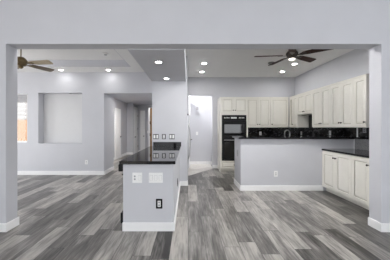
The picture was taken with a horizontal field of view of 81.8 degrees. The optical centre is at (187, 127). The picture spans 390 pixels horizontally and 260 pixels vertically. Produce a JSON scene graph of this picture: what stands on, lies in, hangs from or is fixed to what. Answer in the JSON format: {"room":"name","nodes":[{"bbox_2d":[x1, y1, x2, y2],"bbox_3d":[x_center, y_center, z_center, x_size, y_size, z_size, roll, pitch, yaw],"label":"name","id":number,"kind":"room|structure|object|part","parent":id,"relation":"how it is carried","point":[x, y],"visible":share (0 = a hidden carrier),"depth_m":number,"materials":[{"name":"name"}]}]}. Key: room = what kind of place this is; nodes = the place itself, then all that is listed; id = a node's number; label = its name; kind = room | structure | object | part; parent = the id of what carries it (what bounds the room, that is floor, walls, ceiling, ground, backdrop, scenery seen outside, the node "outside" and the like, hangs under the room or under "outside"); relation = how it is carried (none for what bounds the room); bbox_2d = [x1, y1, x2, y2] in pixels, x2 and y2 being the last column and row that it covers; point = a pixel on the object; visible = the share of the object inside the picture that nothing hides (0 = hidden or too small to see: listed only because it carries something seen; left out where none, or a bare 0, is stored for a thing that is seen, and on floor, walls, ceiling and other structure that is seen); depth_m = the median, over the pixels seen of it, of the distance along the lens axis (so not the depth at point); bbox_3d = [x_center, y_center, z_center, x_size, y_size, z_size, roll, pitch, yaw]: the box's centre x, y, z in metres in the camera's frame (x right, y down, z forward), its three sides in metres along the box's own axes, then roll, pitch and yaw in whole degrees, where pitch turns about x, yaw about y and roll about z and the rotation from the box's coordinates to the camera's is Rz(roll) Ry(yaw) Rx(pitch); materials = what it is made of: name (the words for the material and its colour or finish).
{"room":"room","nodes":[
{"label":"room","id":0,"kind":"room"},
{"bbox_2d":[44,94,81,142],"bbox_3d":[-3.729,-0.272,6.811,1.418,1.672,0.079,0,0,0],"label":"wall","id":1,"kind":"structure","parent":0,"point":[62,112],"depth_m":6.77,"materials":[{"name":"white paint"}]},
{"bbox_2d":[17,49,143,71],"bbox_3d":[-3.874,-1.715,4.840,6.052,0.230,3.360,0,0,0],"label":"ceiling","id":2,"kind":"structure","parent":0,"point":[28,54],"depth_m":5.64,"materials":[{"name":"paint"}]},
{"bbox_2d":[17,49,53,71],"bbox_3d":[-3.401,-1.494,4.602,1.301,0.572,1.314,0,0,0],"label":"ceiling fan","id":3,"kind":"object","parent":2,"relation":"hanging from","point":[22,62],"visible":0.62,"depth_m":4.59,"materials":[{"name":"brown wood"}]},
{"bbox_3d":[-2.993,-1.319,4.566,0.480,0.047,0.162,0,0,7],"label":"blade","id":4,"kind":"part","parent":3,"relation":"part of","materials":[{"name":"brown wood"}]},
{"bbox_3d":[-3.244,-1.319,5.019,0.162,0.047,0.480,0,0,25],"label":"blade","id":5,"kind":"part","parent":3,"relation":"part of","materials":[{"name":"brown wood"}]},
{"bbox_2d":[25,49,130,66],"bbox_3d":[-3.502,-1.691,4.695,3.995,0.178,2.490,0,0,0],"label":"trim","id":6,"kind":"structure","parent":2,"relation":"attached to","point":[56,63],"depth_m":5.93,"materials":[{"name":"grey paint"}]},
{"bbox_2d":[17,72,151,170],"bbox_3d":[-3.874,-0.230,6.935,6.052,3.200,0.830,0,0,0],"label":"wall","id":7,"kind":"structure","parent":0,"point":[98,90],"depth_m":6.52,"materials":[{"name":"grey paint"}]},
{"bbox_2d":[17,94,26,142],"bbox_3d":[-5.178,-0.273,6.605,1.045,1.435,0.110,0,0,0],"label":"window","id":8,"kind":"structure","parent":7,"relation":"in","point":[20,97],"depth_m":6.55,"materials":[{"name":"white paint"}]},
{"bbox_2d":[17,95,26,101],"bbox_3d":[-5.178,-0.848,6.562,0.925,0.215,0.025,0,0,0],"label":"raised blind","id":9,"kind":"object","parent":8,"relation":"attached to","point":[20,98],"depth_m":6.55,"materials":[{"name":"white fabric"}]},
{"bbox_2d":[17,166,113,174],"bbox_3d":[-4.657,1.314,6.927,4.486,0.112,0.846,0,0,0],"label":"baseboard","id":10,"kind":"structure","parent":7,"relation":"attached to","point":[111,168],"depth_m":6.50,"materials":[{"name":"white paint"}]},
{"bbox_2d":[114,98,151,154],"bbox_3d":[-2.853,0.020,10.302,1.998,2.700,5.702,0,0,24],"label":"wall","id":11,"kind":"structure","parent":0,"point":[127,109],"depth_m":11.40,"materials":[{"name":"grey paint"}]},
{"bbox_2d":[114,108,120,159],"bbox_3d":[-3.040,0.265,9.850,0.100,2.190,0.800,0,0,0],"label":"door","id":12,"kind":"structure","parent":11,"relation":"in","point":[117,112],"depth_m":9.74,"materials":[{"name":"white paint"}]},
{"bbox_3d":[-3.056,0.149,9.850,0.008,1.650,0.592,0,0,0],"label":"panel","id":13,"kind":"part","parent":12,"relation":"part of","materials":[{"name":"white paint"}]},
{"bbox_2d":[114,150,139,159],"bbox_3d":[-2.886,1.314,10.088,1.361,0.112,5.328,0,0,18],"label":"baseboard","id":14,"kind":"structure","parent":11,"relation":"attached to","point":[126,153],"depth_m":11.38,"materials":[{"name":"white paint"}]},
{"bbox_2d":[134,107,137,153],"bbox_3d":[-2.730,0.145,11.915,0.120,2.430,0.790,0,0,0],"label":"door","id":15,"kind":"structure","parent":11,"relation":"in","point":[135,108],"depth_m":11.79,"materials":[{"name":"white paint"}]},
{"bbox_3d":[-2.746,0.016,11.910,0.008,1.830,0.577,0,0,0],"label":"panel","id":16,"kind":"part","parent":15,"relation":"part of","materials":[{"name":"white paint"}]},
{"bbox_2d":[140,111,144,150],"bbox_3d":[-2.490,0.215,12.342,0.260,2.290,0.095,0,0,0],"label":"door","id":17,"kind":"structure","parent":11,"relation":"in","point":[142,113],"depth_m":12.36,"materials":[{"name":"white paint"}]},
{"bbox_3d":[-2.490,0.093,12.356,0.192,1.725,0.008,0,0,0],"label":"panel","id":18,"kind":"part","parent":17,"relation":"part of","materials":[{"name":"white paint"}]},
{"bbox_2d":[114,97,151,104],"bbox_3d":[-2.020,-1.280,9.925,2.460,0.100,5.150,0,0,0],"label":"ceiling","id":19,"kind":"structure","parent":0,"point":[136,100],"depth_m":10.25,"materials":[{"name":"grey paint"}]},
{"bbox_2d":[123,152,179,221],"bbox_3d":[-0.527,0.927,4.143,0.669,0.885,2.315,0,0,0],"label":"wall","id":20,"kind":"structure","parent":0,"point":[139,199],"depth_m":2.98,"materials":[{"name":"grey paint"}]},
{"bbox_2d":[132,173,141,182],"bbox_3d":[-0.672,0.665,2.979,0.130,0.136,0.012,0,0,0],"label":"switch plate","id":21,"kind":"object","parent":20,"relation":"attached to","point":[136,177],"visible":1,"depth_m":2.98,"materials":[{"name":"white plastic"}]},
{"bbox_2d":[122,183,179,230],"bbox_3d":[-0.521,1.314,4.127,0.689,0.112,2.315,0,0,0],"label":"baseboard","id":22,"kind":"structure","parent":20,"relation":"attached to","point":[126,226],"depth_m":2.97,"materials":[{"name":"white paint"}]},
{"bbox_2d":[149,173,162,182],"bbox_3d":[-0.427,0.665,2.979,0.185,0.134,0.012,0,0,0],"label":"switch plate","id":23,"kind":"object","parent":20,"relation":"attached to","point":[153,177],"visible":1,"depth_m":2.98,"materials":[{"name":"white plastic"}]},
{"bbox_2d":[156,199,161,208],"bbox_3d":[-0.382,1.010,2.979,0.086,0.130,0.010,0,0,0],"label":"outlet plate","id":24,"kind":"object","parent":20,"relation":"attached to","point":[158,201],"visible":1,"depth_m":2.98,"materials":[{"name":"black plastic"}]},
{"bbox_2d":[128,49,185,80],"bbox_3d":[-0.449,-1.460,4.230,0.798,0.740,2.140,0,0,0],"label":"ceiling","id":25,"kind":"structure","parent":0,"point":[173,66],"depth_m":3.83,"materials":[{"name":"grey paint"}]},
{"bbox_2d":[152,56,186,180],"bbox_3d":[-0.432,-0.230,6.435,0.832,3.200,2.270,0,0,0],"label":"wall column","id":26,"kind":"structure","parent":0,"point":[169,98],"depth_m":5.30,"materials":[{"name":"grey paint"}]},
{"bbox_2d":[153,134,158,138],"bbox_3d":[-0.755,0.215,5.294,0.128,0.120,0.012,0,0,0],"label":"switch plate","id":27,"kind":"object","parent":26,"relation":"attached to","point":[155,136],"visible":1,"depth_m":5.29,"materials":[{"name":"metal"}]},
{"bbox_2d":[169,134,174,138],"bbox_3d":[-0.378,0.215,5.294,0.128,0.120,0.012,0,0,0],"label":"switch plate","id":28,"kind":"object","parent":26,"relation":"attached to","point":[171,136],"visible":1,"depth_m":5.29,"materials":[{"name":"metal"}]},
{"bbox_2d":[180,180,187,185],"bbox_3d":[-0.088,1.314,5.327,0.177,0.112,0.086,0,0,0],"label":"baseboard","id":29,"kind":"structure","parent":26,"relation":"attached to","point":[182,183],"depth_m":5.28,"materials":[{"name":"white paint"}]},
{"bbox_2d":[0,0,389,222],"bbox_3d":[-0.950,-0.330,3.060,11.900,3.400,0.200,0,0,0],"label":"wall","id":30,"kind":"structure","parent":0,"point":[24,24],"depth_m":2.96,"materials":[{"name":"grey paint"}]},
{"bbox_2d":[0,217,18,231],"bbox_3d":[-4.639,1.314,3.060,4.521,0.112,0.232,0,0,0],"label":"baseboard","id":31,"kind":"structure","parent":30,"relation":"attached to","point":[4,227],"depth_m":3.00,"materials":[{"name":"white paint"}]},
{"bbox_2d":[368,217,389,231],"bbox_3d":[3.664,1.314,3.054,2.271,0.112,0.221,0,0,0],"label":"baseboard","id":32,"kind":"structure","parent":30,"relation":"attached to","point":[382,227],"depth_m":2.98,"materials":[{"name":"white paint"}]},
{"bbox_2d":[0,155,389,259],"bbox_3d":[-1.400,1.420,4.250,13.200,0.100,18.500,0,0,0],"label":"floor","id":33,"kind":"structure","parent":0,"point":[62,217],"depth_m":3.18,"materials":[{"name":"grey wood"}]},
{"bbox_2d":[118,164,122,222],"bbox_3d":[-0.632,0.910,3.415,0.665,0.820,0.630,0,0,0],"label":"dishwasher","id":34,"kind":"object","parent":33,"relation":"on","point":[120,166],"visible":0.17,"depth_m":3.11,"materials":[{"name":"black metal"}]},
{"bbox_3d":[-0.913,0.560,3.420,0.103,0.100,0.620,0,0,0],"label":"control panel","id":35,"kind":"part","parent":34,"relation":"part of","materials":[{"name":"black plastic"}]},
{"bbox_2d":[187,114,190,179],"bbox_3d":[-0.344,0.520,5.860,0.833,1.700,0.940,0,0,0],"label":"refrigerator","id":36,"kind":"object","parent":33,"relation":"on","point":[187,114],"visible":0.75,"depth_m":5.39,"materials":[{"name":"metal"}]},
{"bbox_3d":[-0.021,0.490,5.625,0.053,1.560,0.460,0,0,0],"label":"door","id":37,"kind":"part","parent":36,"relation":"part of","materials":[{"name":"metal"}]},
{"bbox_3d":[0.033,0.370,5.800,0.080,0.909,0.026,0,0,0],"label":"handle","id":38,"kind":"part","parent":36,"relation":"part of","materials":[{"name":"metal"}]},
{"bbox_2d":[217,97,247,171],"bbox_3d":[1.420,0.215,7.229,0.860,2.310,0.671,0,0,0],"label":"tall cabinet","id":39,"kind":"object","parent":33,"relation":"on","point":[225,105],"visible":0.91,"depth_m":6.95,"materials":[{"name":"beige paint"}]},
{"bbox_3d":[1.215,-0.682,6.940,0.402,0.467,0.020,0,0,0],"label":"door","id":40,"kind":"part","parent":39,"relation":"part of","materials":[{"name":"beige paint"}]},
{"bbox_3d":[1.420,1.153,6.940,0.812,0.227,0.020,0,0,0],"label":"drawer","id":41,"kind":"part","parent":39,"relation":"part of","materials":[{"name":"beige paint"}]},
{"bbox_2d":[222,115,245,160],"bbox_3d":[1.425,0.320,7.197,0.750,1.410,0.646,0,0,0],"label":"double oven","id":42,"kind":"object","parent":39,"relation":"in","point":[232,125],"visible":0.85,"depth_m":6.92,"materials":[{"name":"black metal"}]},
{"bbox_3d":[1.425,0.675,6.934,0.750,0.670,0.029,0,0,0],"label":"door","id":43,"kind":"part","parent":42,"relation":"part of","materials":[{"name":"black glass"}]},
{"bbox_3d":[1.425,0.695,6.918,0.610,0.490,0.002,0,0,0],"label":"door glass","id":44,"kind":"part","parent":42,"relation":"part of","materials":[{"name":"black glass"}]},
{"bbox_3d":[1.425,0.052,6.934,0.750,0.515,0.029,0,0,0],"label":"door","id":45,"kind":"part","parent":42,"relation":"part of","materials":[{"name":"black ceramic"}]},
{"bbox_3d":[1.425,0.072,6.918,0.610,0.335,0.002,0,0,0],"label":"door glass","id":46,"kind":"part","parent":42,"relation":"part of","materials":[{"name":"grey glass"}]},
{"bbox_3d":[1.425,-0.297,6.939,0.750,0.165,0.021,0,0,0],"label":"control panel","id":47,"kind":"part","parent":42,"relation":"part of","materials":[{"name":"black glass"}]},
{"bbox_3d":[1.625,-0.682,6.940,0.402,0.467,0.020,0,0,0],"label":"door","id":48,"kind":"part","parent":39,"relation":"part of","materials":[{"name":"beige paint"}]},
{"bbox_2d":[322,150,355,203],"bbox_3d":[3.236,0.932,4.447,0.724,0.875,0.871,0,0,0],"label":"base cabinet","id":49,"kind":"object","parent":33,"relation":"on","point":[336,167],"visible":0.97,"depth_m":4.39,"materials":[{"name":"beige paint"}]},
{"bbox_3d":[2.920,0.887,4.668,0.020,0.753,0.427,0,0,0],"label":"door","id":50,"kind":"part","parent":49,"relation":"part of","materials":[{"name":"beige paint"}]},
{"bbox_3d":[2.920,0.887,4.230,0.020,0.753,0.432,0,0,0],"label":"door","id":51,"kind":"part","parent":49,"relation":"part of","materials":[{"name":"beige paint"}]},
{"bbox_2d":[351,155,368,209],"bbox_3d":[3.236,0.932,3.595,0.724,0.875,0.826,0,0,0],"label":"base cabinet","id":52,"kind":"object","parent":33,"relation":"on","point":[359,165],"visible":0.54,"depth_m":3.82,"materials":[{"name":"beige paint"}]},
{"bbox_2d":[322,149,368,157],"bbox_3d":[3.249,0.475,4.029,0.698,0.035,1.718,0,0,0],"label":"countertop","id":53,"kind":"structure","parent":52,"relation":"on","point":[355,152],"depth_m":4.29,"materials":[{"name":"black stone"}]},
{"bbox_3d":[-0.605,0.928,4.520,0.610,0.885,1.520,0,0,0],"label":"cabinet","id":54,"kind":"object","parent":33,"relation":"on","visible":0},
{"bbox_2d":[119,146,180,163],"bbox_3d":[-0.532,0.461,4.120,0.735,0.042,2.359,0,0,0],"label":"countertop","id":55,"kind":"structure","parent":54,"relation":"on","point":[151,154],"depth_m":3.41,"materials":[{"name":"black stone"}]},
{"bbox_2d":[153,142,180,145],"bbox_3d":[-0.487,0.390,5.288,0.655,0.099,0.021,0,0,0],"label":"countertop","id":56,"kind":"structure","parent":55,"relation":"on","point":[154,143],"depth_m":5.28,"materials":[{"name":"black stone"}]},
{"bbox_2d":[189,96,211,160],"bbox_3d":[0.800,-0.130,8.045,2.800,3.000,0.830,0,0,0],"label":"wall","id":57,"kind":"structure","parent":0,"point":[200,119],"depth_m":8.36,"materials":[{"name":"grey paint"}]},
{"bbox_2d":[190,161,216,167],"bbox_3d":[0.800,1.314,7.957,2.600,0.112,0.806,0,0,0],"label":"baseboard","id":58,"kind":"structure","parent":57,"relation":"attached to","point":[191,162],"depth_m":8.34,"materials":[{"name":"white paint"}]},
{"bbox_2d":[188,164,212,175],"bbox_3d":[0.400,1.366,7.390,0.860,0.001,2.020,0,0,0],"label":"tile","id":59,"kind":"structure","parent":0,"point":[194,168],"depth_m":7.50,"materials":[{"name":"white tile"}]},
{"bbox_2d":[187,77,294,167],"bbox_3d":[1.885,-0.230,7.630,3.830,3.200,0.120,0,0,0],"label":"wall","id":60,"kind":"structure","parent":0,"point":[216,87],"depth_m":7.57,"materials":[{"name":"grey paint"}]},
{"bbox_2d":[189,97,191,166],"bbox_3d":[0.085,0.155,8.010,0.130,2.410,0.580,0,0,0],"label":"door","id":61,"kind":"structure","parent":60,"relation":"in","point":[189,97],"depth_m":7.72,"materials":[{"name":"white paint"}]},
{"bbox_2d":[248,97,270,127],"bbox_3d":[2.257,-0.490,7.381,0.791,0.980,0.374,0,0,0],"label":"upper cabinet","id":62,"kind":"object","parent":60,"relation":"attached to","point":[258,107],"visible":0.88,"depth_m":7.23,"materials":[{"name":"beige paint"}]},
{"bbox_3d":[2.062,-0.478,7.240,0.397,0.925,0.020,0,0,0],"label":"door","id":63,"kind":"part","parent":62,"relation":"part of","materials":[{"name":"beige paint"}]},
{"bbox_3d":[2.460,-0.478,7.240,0.382,0.925,0.020,0,0,0],"label":"door","id":64,"kind":"part","parent":62,"relation":"part of","materials":[{"name":"beige paint"}]},
{"bbox_2d":[248,128,294,135],"bbox_3d":[2.724,0.230,7.564,1.727,0.455,0.011,0,0,0],"label":"tile backsplash","id":65,"kind":"structure","parent":60,"relation":"attached to","point":[251,131],"depth_m":7.56,"materials":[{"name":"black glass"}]},
{"bbox_2d":[270,97,288,127],"bbox_3d":[2.950,-0.490,7.381,0.576,0.980,0.374,0,0,0],"label":"upper cabinet","id":66,"kind":"object","parent":60,"relation":"attached to","point":[278,106],"visible":0.98,"depth_m":7.23,"materials":[{"name":"beige paint"}]},
{"bbox_2d":[186,49,353,76],"bbox_3d":[1.875,-1.760,5.415,3.850,0.140,4.510,0,0,0],"label":"ceiling","id":67,"kind":"structure","parent":0,"point":[220,62],"depth_m":5.85,"materials":[{"name":"paint"}]},
{"bbox_2d":[254,49,332,65],"bbox_3d":[2.153,-1.550,4.756,1.465,0.280,1.484,0,0,0],"label":"ceiling fan","id":68,"kind":"object","parent":67,"relation":"hanging from","point":[291,54],"visible":0.89,"depth_m":4.69,"materials":[{"name":"brown metal"}]},
{"bbox_3d":[2.610,-1.519,4.982,0.570,0.047,0.162,0,0,-30],"label":"blade","id":69,"kind":"part","parent":68,"relation":"part of","materials":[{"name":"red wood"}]},
{"bbox_3d":[2.550,-1.519,4.415,0.570,0.047,0.162,0,0,42],"label":"blade","id":70,"kind":"part","parent":68,"relation":"part of","materials":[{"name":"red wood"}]},
{"bbox_2d":[235,138,353,189],"bbox_3d":[2.373,0.810,5.220,2.453,1.120,0.660,0,0,0],"label":"wall","id":71,"kind":"structure","parent":0,"point":[296,161],"depth_m":4.89,"materials":[{"name":"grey paint"}]},
{"bbox_2d":[234,179,322,190],"bbox_3d":[2.030,1.314,5.212,1.799,0.112,0.676,0,0,0],"label":"baseboard","id":72,"kind":"structure","parent":71,"relation":"attached to","point":[240,187],"depth_m":4.87,"materials":[{"name":"white paint"}]},
{"bbox_2d":[232,136,354,138],"bbox_3d":[2.345,0.229,5.205,2.506,0.038,0.730,0,0,0],"label":"countertop","id":73,"kind":"structure","parent":71,"relation":"on","point":[237,137],"depth_m":4.84,"materials":[{"name":"black stone"}]},
{"bbox_2d":[295,49,368,148],"bbox_3d":[3.700,-0.230,5.365,0.200,3.200,4.410,0,0,0],"label":"wall","id":74,"kind":"structure","parent":0,"point":[354,63],"depth_m":5.47,"materials":[{"name":"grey paint"}]},
{"bbox_2d":[289,95,308,127],"bbox_3d":[3.406,-0.490,6.963,0.384,0.980,0.521,0,0,0],"label":"upper cabinet","id":75,"kind":"object","parent":74,"relation":"attached to","point":[295,121],"visible":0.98,"depth_m":6.81,"materials":[{"name":"beige paint"}]},
{"bbox_3d":[3.260,-0.478,7.105,0.020,0.925,0.222,0,0,0],"label":"door","id":76,"kind":"part","parent":75,"relation":"part of","materials":[{"name":"beige paint"}]},
{"bbox_3d":[3.260,-0.478,6.845,0.020,0.925,0.282,0,0,0],"label":"door","id":77,"kind":"part","parent":75,"relation":"part of","materials":[{"name":"beige paint"}]},
{"bbox_2d":[297,90,311,114],"bbox_3d":[3.406,-0.675,6.300,0.384,0.610,0.796,0,0,0],"label":"upper cabinet","id":78,"kind":"object","parent":74,"relation":"attached to","point":[304,100],"visible":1,"depth_m":6.28,"materials":[{"name":"beige paint"}]},
{"bbox_3d":[3.260,-0.663,6.500,0.020,0.555,0.392,0,0,0],"label":"door","id":79,"kind":"part","parent":78,"relation":"part of","materials":[{"name":"beige paint"}]},
{"bbox_3d":[3.260,-0.663,6.100,0.020,0.555,0.392,0,0,0],"label":"door","id":80,"kind":"part","parent":78,"relation":"part of","materials":[{"name":"beige paint"}]},
{"bbox_2d":[312,85,331,127],"bbox_3d":[3.406,-0.490,5.513,0.384,0.980,0.769,0,0,0],"label":"upper cabinet","id":81,"kind":"object","parent":74,"relation":"attached to","point":[321,97],"visible":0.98,"depth_m":5.48,"materials":[{"name":"beige paint"}]},
{"bbox_3d":[3.260,-0.478,5.702,0.020,0.925,0.389,0,0,0],"label":"door","id":82,"kind":"part","parent":81,"relation":"part of","materials":[{"name":"beige paint"}]},
{"bbox_3d":[3.260,-0.478,5.315,0.020,0.925,0.368,0,0,0],"label":"door","id":83,"kind":"part","parent":81,"relation":"part of","materials":[{"name":"beige paint"}]},
{"bbox_2d":[295,115,368,139],"bbox_3d":[3.594,0.046,5.364,0.011,0.822,4.387,0,0,0],"label":"tile backsplash","id":84,"kind":"structure","parent":74,"relation":"attached to","point":[344,132],"depth_m":5.59,"materials":[{"name":"black glass"}]},
{"bbox_2d":[331,78,353,127],"bbox_3d":[3.406,-0.490,4.776,0.384,0.980,0.699,0,0,0],"label":"upper cabinet","id":85,"kind":"object","parent":74,"relation":"attached to","point":[342,91],"visible":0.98,"depth_m":4.73,"materials":[{"name":"beige paint"}]},
{"bbox_3d":[3.260,-0.478,4.957,0.020,0.925,0.332,0,0,0],"label":"door","id":86,"kind":"part","parent":85,"relation":"part of","materials":[{"name":"beige paint"}]},
{"bbox_3d":[3.260,-0.478,4.606,0.020,0.925,0.355,0,0,0],"label":"door","id":87,"kind":"part","parent":85,"relation":"part of","materials":[{"name":"beige paint"}]},
{"bbox_2d":[353,74,368,127],"bbox_3d":[3.406,-0.490,4.262,0.384,0.980,0.320,0,0,0],"label":"upper cabinet","id":88,"kind":"object","parent":74,"relation":"attached to","point":[360,83],"visible":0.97,"depth_m":4.22,"materials":[{"name":"beige paint"}]},
{"bbox_2d":[355,139,368,150],"bbox_3d":[3.590,0.348,4.000,0.019,0.217,1.660,0,0,0],"label":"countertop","id":89,"kind":"structure","parent":74,"relation":"attached to","point":[362,144],"depth_m":4.62,"materials":[{"name":"grey stone"}]},
{"bbox_3d":[-1.085,0.020,9.900,0.590,2.700,5.000,0,0,0],"label":"wall","id":90,"kind":"structure","parent":0,"visible":0},
{"bbox_2d":[148,108,151,146],"bbox_3d":[-1.427,0.310,8.902,0.135,2.120,0.835,0,0,0],"label":"door","id":91,"kind":"structure","parent":90,"relation":"in","point":[149,109],"depth_m":8.50,"materials":[{"name":"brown wood"}]},
{"label":"outside","id":92,"kind":"structure","parent":0,"visible":0},
{"bbox_2d":[17,120,26,140],"bbox_3d":[-6.750,0.540,8.700,5.500,1.660,0.200,0,0,0],"label":"wall","id":93,"kind":"structure","parent":92,"point":[21,124],"depth_m":8.60,"materials":[{"name":"beige paint"}]},
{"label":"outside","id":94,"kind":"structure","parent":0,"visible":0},
{"bbox_2d":[17,102,26,119],"bbox_3d":[-7.600,-0.330,10.700,6.800,3.400,0.200,0,0,0],"label":"wall","id":95,"kind":"structure","parent":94,"point":[21,106],"depth_m":10.60,"materials":[{"name":"white paint"}]}
]}

